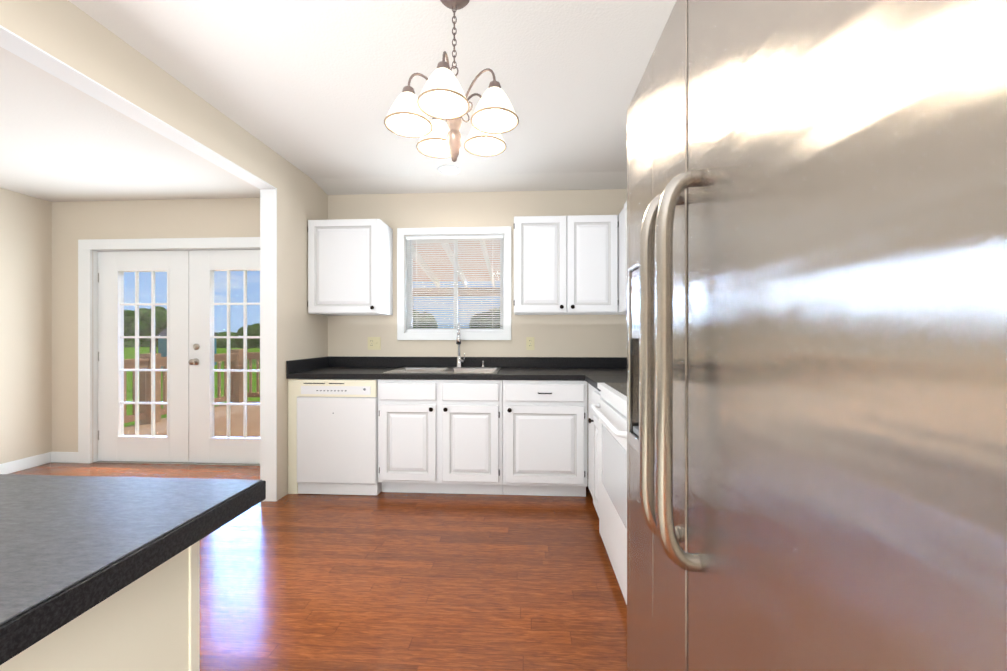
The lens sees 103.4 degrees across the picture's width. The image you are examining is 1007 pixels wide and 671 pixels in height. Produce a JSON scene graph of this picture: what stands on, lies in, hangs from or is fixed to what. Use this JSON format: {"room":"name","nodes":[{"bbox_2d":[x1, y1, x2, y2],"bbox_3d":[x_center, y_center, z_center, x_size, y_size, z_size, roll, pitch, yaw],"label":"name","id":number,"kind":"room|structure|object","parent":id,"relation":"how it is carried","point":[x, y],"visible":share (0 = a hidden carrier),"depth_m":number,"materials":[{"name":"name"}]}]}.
{"room":"kitchen","nodes":[
{"label":"kitchen","id":0,"kind":"room"},
{"bbox_2d":[0,188,51,463],"bbox_3d":[-4.550,-0.111,0.405,0.150,2.620,6.750,0,0,3],"label":"wall","id":1,"kind":"structure","parent":0,"point":[25,326],"depth_m":3.57,"materials":[{"name":"beige paint"}]},
{"bbox_2d":[0,452,77,473],"bbox_3d":[-3.193,1.149,0.328,2.569,0.100,6.750,0,0,3],"label":"baseboard","id":2,"kind":"structure","parent":1,"relation":"attached to","point":[34,461],"depth_m":3.66,"materials":[{"name":"white wood"}]},
{"bbox_2d":[0,47,259,201],"bbox_3d":[-3.192,-1.344,0.328,2.570,0.155,6.750,0,0,3],"label":"ceiling","id":3,"kind":"structure","parent":0,"point":[61,141],"depth_m":2.77,"materials":[{"name":"white paint"}]},
{"bbox_2d":[277,189,327,500],"bbox_3d":[-1.680,0.067,3.253,0.120,2.265,0.740,0,0,3],"label":"wall","id":4,"kind":"structure","parent":0,"point":[302,332],"depth_m":3.05,"materials":[{"name":"beige paint"}]},
{"bbox_2d":[0,25,276,501],"bbox_3d":[-1.871,0.067,-0.117,0.120,2.264,6.010,0,0,3],"label":"trim","id":5,"kind":"structure","parent":4,"relation":"attached to","point":[19,46],"depth_m":2.87,"materials":[{"name":"white wood"}]},
{"bbox_2d":[0,0,327,217],"bbox_3d":[-1.850,-1.244,0.253,0.120,0.355,6.750,0,0,3],"label":"header","id":6,"kind":"object","parent":4,"relation":"attached to","point":[69,33],"visible":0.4,"depth_m":1.88,"materials":[{"name":"beige paint"}]},
{"bbox_2d":[10,462,626,670],"bbox_3d":[-1.705,1.249,0.244,5.850,0.100,7.050,0,0,3],"label":"floor","id":7,"kind":"structure","parent":0,"point":[392,581],"depth_m":1.92,"materials":[{"name":"brown wood"}]},
{"bbox_2d":[0,474,265,670],"bbox_3d":[-1.106,0.742,-0.371,1.135,0.914,2.390,0,0,3],"label":"kitchen island","id":8,"kind":"object","parent":7,"relation":"on","point":[99,573],"depth_m":0.60,"materials":[{"name":"laminate"}]},
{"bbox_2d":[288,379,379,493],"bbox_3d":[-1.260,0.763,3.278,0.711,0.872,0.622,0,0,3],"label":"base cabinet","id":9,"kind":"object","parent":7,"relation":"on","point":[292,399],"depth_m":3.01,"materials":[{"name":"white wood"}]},
{"bbox_2d":[296,379,381,494],"bbox_3d":[-1.233,0.764,3.262,0.612,0.870,0.611,0,0,3],"label":"dishwasher","id":10,"kind":"object","parent":7,"relation":"on","point":[337,436],"visible":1,"depth_m":2.96,"materials":[{"name":"white"}]},
{"bbox_2d":[380,379,502,494],"bbox_3d":[-0.458,0.763,3.233,0.931,0.872,0.622,0,0,3],"label":"base cabinet","id":11,"kind":"object","parent":7,"relation":"on","point":[440,436],"depth_m":2.93,"materials":[{"name":"white wood"}]},
{"bbox_2d":[286,323,626,380],"bbox_3d":[-0.190,0.170,3.215,2.851,0.557,0.639,0,0,3],"label":"countertop","id":12,"kind":"structure","parent":11,"relation":"on","point":[330,367],"depth_m":3.40,"materials":[{"name":"laminate"}]},
{"bbox_2d":[383,366,501,390],"bbox_3d":[-0.464,0.363,3.243,0.860,0.170,0.533,0,0,3],"label":"sink","id":13,"kind":"object","parent":12,"relation":"in","point":[405,369],"depth_m":3.40,"materials":[{"name":"silver metal"}]},
{"bbox_2d":[456,323,484,367],"bbox_3d":[-0.293,0.085,3.360,0.252,0.387,0.246,0,0,3],"label":"faucet","id":14,"kind":"object","parent":12,"relation":"on","point":[458,341],"depth_m":3.44,"materials":[{"name":"silver metal"}]},
{"bbox_2d":[503,380,587,496],"bbox_3d":[0.317,0.763,3.172,0.617,0.872,0.655,0,0,3],"label":"base cabinet","id":15,"kind":"object","parent":7,"relation":"on","point":[545,437],"visible":0.88,"depth_m":2.88,"materials":[{"name":"white wood"}]},
{"bbox_2d":[582,359,626,390],"bbox_3d":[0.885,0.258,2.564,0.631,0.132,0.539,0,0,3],"label":"countertop","id":16,"kind":"structure","parent":15,"relation":"on","point":[593,371],"depth_m":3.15,"materials":[{"name":"laminate"}]},
{"bbox_2d":[588,383,601,516],"bbox_3d":[0.871,0.763,2.579,0.660,0.872,0.571,0,0,3],"label":"base cabinet","id":17,"kind":"object","parent":7,"relation":"on","point":[594,395],"visible":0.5,"depth_m":2.52,"materials":[{"name":"white wood"}]},
{"bbox_2d":[591,383,626,604],"bbox_3d":[0.815,0.647,1.911,0.692,1.105,0.762,0,0,3],"label":"range","id":18,"kind":"object","parent":7,"relation":"on","point":[611,413],"visible":0.17,"depth_m":1.90,"materials":[{"name":"white"}]},
{"bbox_2d":[627,0,1006,670],"bbox_3d":[0.650,0.308,0.538,0.852,1.782,0.902,0,0,3],"label":"refrigerator","id":19,"kind":"object","parent":7,"relation":"on","point":[815,334],"visible":1,"depth_m":0.35,"materials":[{"name":"grey metal"}]},
{"bbox_2d":[52,189,626,451],"bbox_3d":[-1.510,-0.111,3.689,5.850,2.620,0.150,0,0,3],"label":"wall","id":20,"kind":"structure","parent":0,"point":[73,223],"depth_m":3.60,"materials":[{"name":"beige paint"}]},
{"bbox_2d":[98,251,188,461],"bbox_3d":[-3.410,0.197,3.783,0.904,1.992,0.057,0,0,3],"label":"french door","id":21,"kind":"structure","parent":20,"relation":"in","point":[115,443],"depth_m":3.77,"materials":[{"name":"white wood"}]},
{"bbox_2d":[78,237,259,465],"bbox_3d":[-2.956,0.149,3.759,2.069,2.100,0.172,0,0,3],"label":"door frame","id":22,"kind":"structure","parent":20,"relation":"attached to","point":[89,250],"depth_m":3.73,"materials":[{"name":"white wood"}]},
{"bbox_2d":[188,250,259,463],"bbox_3d":[-2.504,0.197,3.702,0.904,1.992,0.118,0,0,3],"label":"french door","id":23,"kind":"structure","parent":20,"relation":"in","point":[206,445],"depth_m":3.73,"materials":[{"name":"white wood"}]},
{"bbox_2d":[308,219,392,315],"bbox_3d":[-1.307,-0.568,3.407,0.600,0.775,0.381,0,0,3],"label":"upper cabinet","id":24,"kind":"object","parent":20,"relation":"attached to","point":[350,267],"visible":1,"depth_m":3.25,"materials":[{"name":"white wood"}]},
{"bbox_2d":[368,337,380,349],"bbox_3d":[-1.168,0.071,3.585,0.118,0.116,0.017,0,0,3],"label":"electrical outlet","id":25,"kind":"object","parent":20,"relation":"attached to","point":[374,343],"visible":1,"depth_m":3.59,"materials":[{"name":"beige plastic"}]},
{"bbox_2d":[397,226,510,339],"bbox_3d":[-0.438,-0.461,3.617,1.024,1.004,0.168,0,0,3],"label":"kitchen window","id":26,"kind":"structure","parent":20,"relation":"in","point":[446,239],"depth_m":3.57,"materials":[{"name":"white"}]},
{"bbox_2d":[526,337,533,349],"bbox_3d":[0.237,0.071,3.510,0.072,0.116,0.009,0,0,3],"label":"electrical outlet","id":27,"kind":"object","parent":20,"relation":"attached to","point":[529,343],"visible":1,"depth_m":3.51,"materials":[{"name":"beige plastic"}]},
{"bbox_2d":[514,215,617,314],"bbox_3d":[0.502,-0.568,3.305,0.826,0.775,0.381,0,0,3],"label":"upper cabinet","id":28,"kind":"object","parent":20,"relation":"attached to","point":[565,265],"visible":1,"depth_m":3.15,"materials":[{"name":"white wood"}]},
{"bbox_2d":[69,0,675,194],"bbox_3d":[-0.362,-1.350,0.169,2.860,0.143,6.750,0,0,3],"label":"ceiling","id":29,"kind":"structure","parent":0,"point":[312,89],"depth_m":1.99,"materials":[{"name":"white paint"}]},
{"bbox_2d":[437,165,460,174],"bbox_3d":[-0.433,-1.317,3.162,0.183,0.006,0.183,0,0,3],"label":"recessed light","id":30,"kind":"object","parent":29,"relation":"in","point":[449,169],"visible":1,"depth_m":3.16,"materials":[{"name":"white"}]},
{"bbox_2d":[384,0,518,161],"bbox_3d":[-0.193,-0.996,1.524,0.507,0.650,0.495,0,0,3],"label":"chandelier","id":31,"kind":"object","parent":29,"relation":"hanging from","point":[443,96],"visible":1,"depth_m":1.51,"materials":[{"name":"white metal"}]},
{"bbox_3d":[1.136,-0.111,0.009,0.150,2.620,6.900,0,0,3],"label":"wall","id":32,"kind":"structure","parent":0,"visible":0},
{"bbox_2d":[610,211,626,314],"bbox_3d":[1.061,-0.568,3.169,0.347,0.774,0.591,0,0,3],"label":"upper cabinet","id":33,"kind":"object","parent":32,"relation":"attached to","point":[620,214],"depth_m":3.10,"materials":[{"name":"white wood"}]},
{"bbox_2d":[622,201,626,312],"bbox_3d":[1.029,-0.568,2.591,0.347,0.774,0.567,0,0,3],"label":"upper cabinet","id":34,"kind":"object","parent":32,"relation":"attached to","point":[622,262],"depth_m":2.86,"materials":[{"name":"white wood"}]},
{"label":"outside","id":35,"kind":"structure","parent":0,"visible":0},
{"bbox_2d":[124,401,259,436],"bbox_3d":[-1.718,1.409,5.780,7.300,0.220,3.996,0,0,3],"label":"floor","id":36,"kind":"structure","parent":35,"point":[218,414],"depth_m":5.80,"materials":[{"name":"brown wood"}]},
{"bbox_2d":[124,349,242,423],"bbox_3d":[-5.265,0.785,5.918,0.170,1.030,3.750,0,0,3],"label":"deck railing","id":37,"kind":"object","parent":36,"relation":"on","point":[145,383],"depth_m":5.98,"materials":[{"name":"brown wood"}]},
{"bbox_2d":[247,352,259,396],"bbox_3d":[-1.628,0.785,7.676,7.235,1.030,0.140,0,0,3],"label":"deck railing","id":38,"kind":"object","parent":36,"relation":"on","point":[251,354],"depth_m":7.84,"materials":[{"name":"brown wood"}]},
{"bbox_2d":[413,241,499,295],"bbox_3d":[-0.020,-0.206,5.688,3.900,3.009,3.990,0,0,3],"label":"patio cover","id":39,"kind":"object","parent":36,"relation":"on","point":[458,269],"depth_m":6.93,"materials":[{"name":"beige"}]},
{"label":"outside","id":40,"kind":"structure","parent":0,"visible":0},
{"bbox_2d":[124,347,259,426],"bbox_3d":[7.346,2.164,131.768,300.000,0.100,256.000,0,0,3],"label":"lawn","id":41,"kind":"structure","parent":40,"point":[129,377],"depth_m":18.98,"materials":[{"name":"green plant"}]},
{"bbox_2d":[124,306,166,352],"bbox_3d":[-27.972,-0.127,31.601,4.871,4.459,4.927,0,0,3],"label":"tree","id":42,"kind":"object","parent":41,"relation":"on","point":[145,329],"depth_m":29.87,"materials":[{"name":"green plant"}]},
{"bbox_2d":[158,329,217,366],"bbox_3d":[-21.590,0.702,27.233,2.700,2.800,2.200,0,0,3],"label":"shed","id":43,"kind":"object","parent":41,"relation":"on","point":[164,345],"depth_m":26.29,"materials":[{"name":"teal paint"}]},
{"bbox_2d":[124,331,259,347],"bbox_3d":[-3.635,1.907,70.295,183.800,5.280,14.357,0,0,3],"label":"hedge","id":44,"kind":"object","parent":41,"relation":"on","point":[219,344],"depth_m":68.31,"materials":[{"name":"green plant"}]},
{"bbox_2d":[234,323,259,348],"bbox_3d":[-19.318,0.514,32.144,4.054,3.176,4.059,0,0,3],"label":"tree","id":45,"kind":"object","parent":41,"relation":"on","point":[253,343],"depth_m":30.46,"materials":[{"name":"green plant"}]},
{"bbox_2d":[413,310,437,327],"bbox_3d":[-9.787,-0.304,40.857,5.902,4.815,5.398,0,0,3],"label":"tree","id":46,"kind":"object","parent":41,"relation":"on","point":[424,321],"depth_m":39.55,"materials":[{"name":"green plant"}]},
{"bbox_2d":[469,310,499,327],"bbox_3d":[-0.238,-0.064,30.945,5.066,4.333,5.377,0,0,3],"label":"tree","id":47,"kind":"object","parent":41,"relation":"on","point":[486,320],"depth_m":29.08,"materials":[{"name":"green plant"}]}
]}

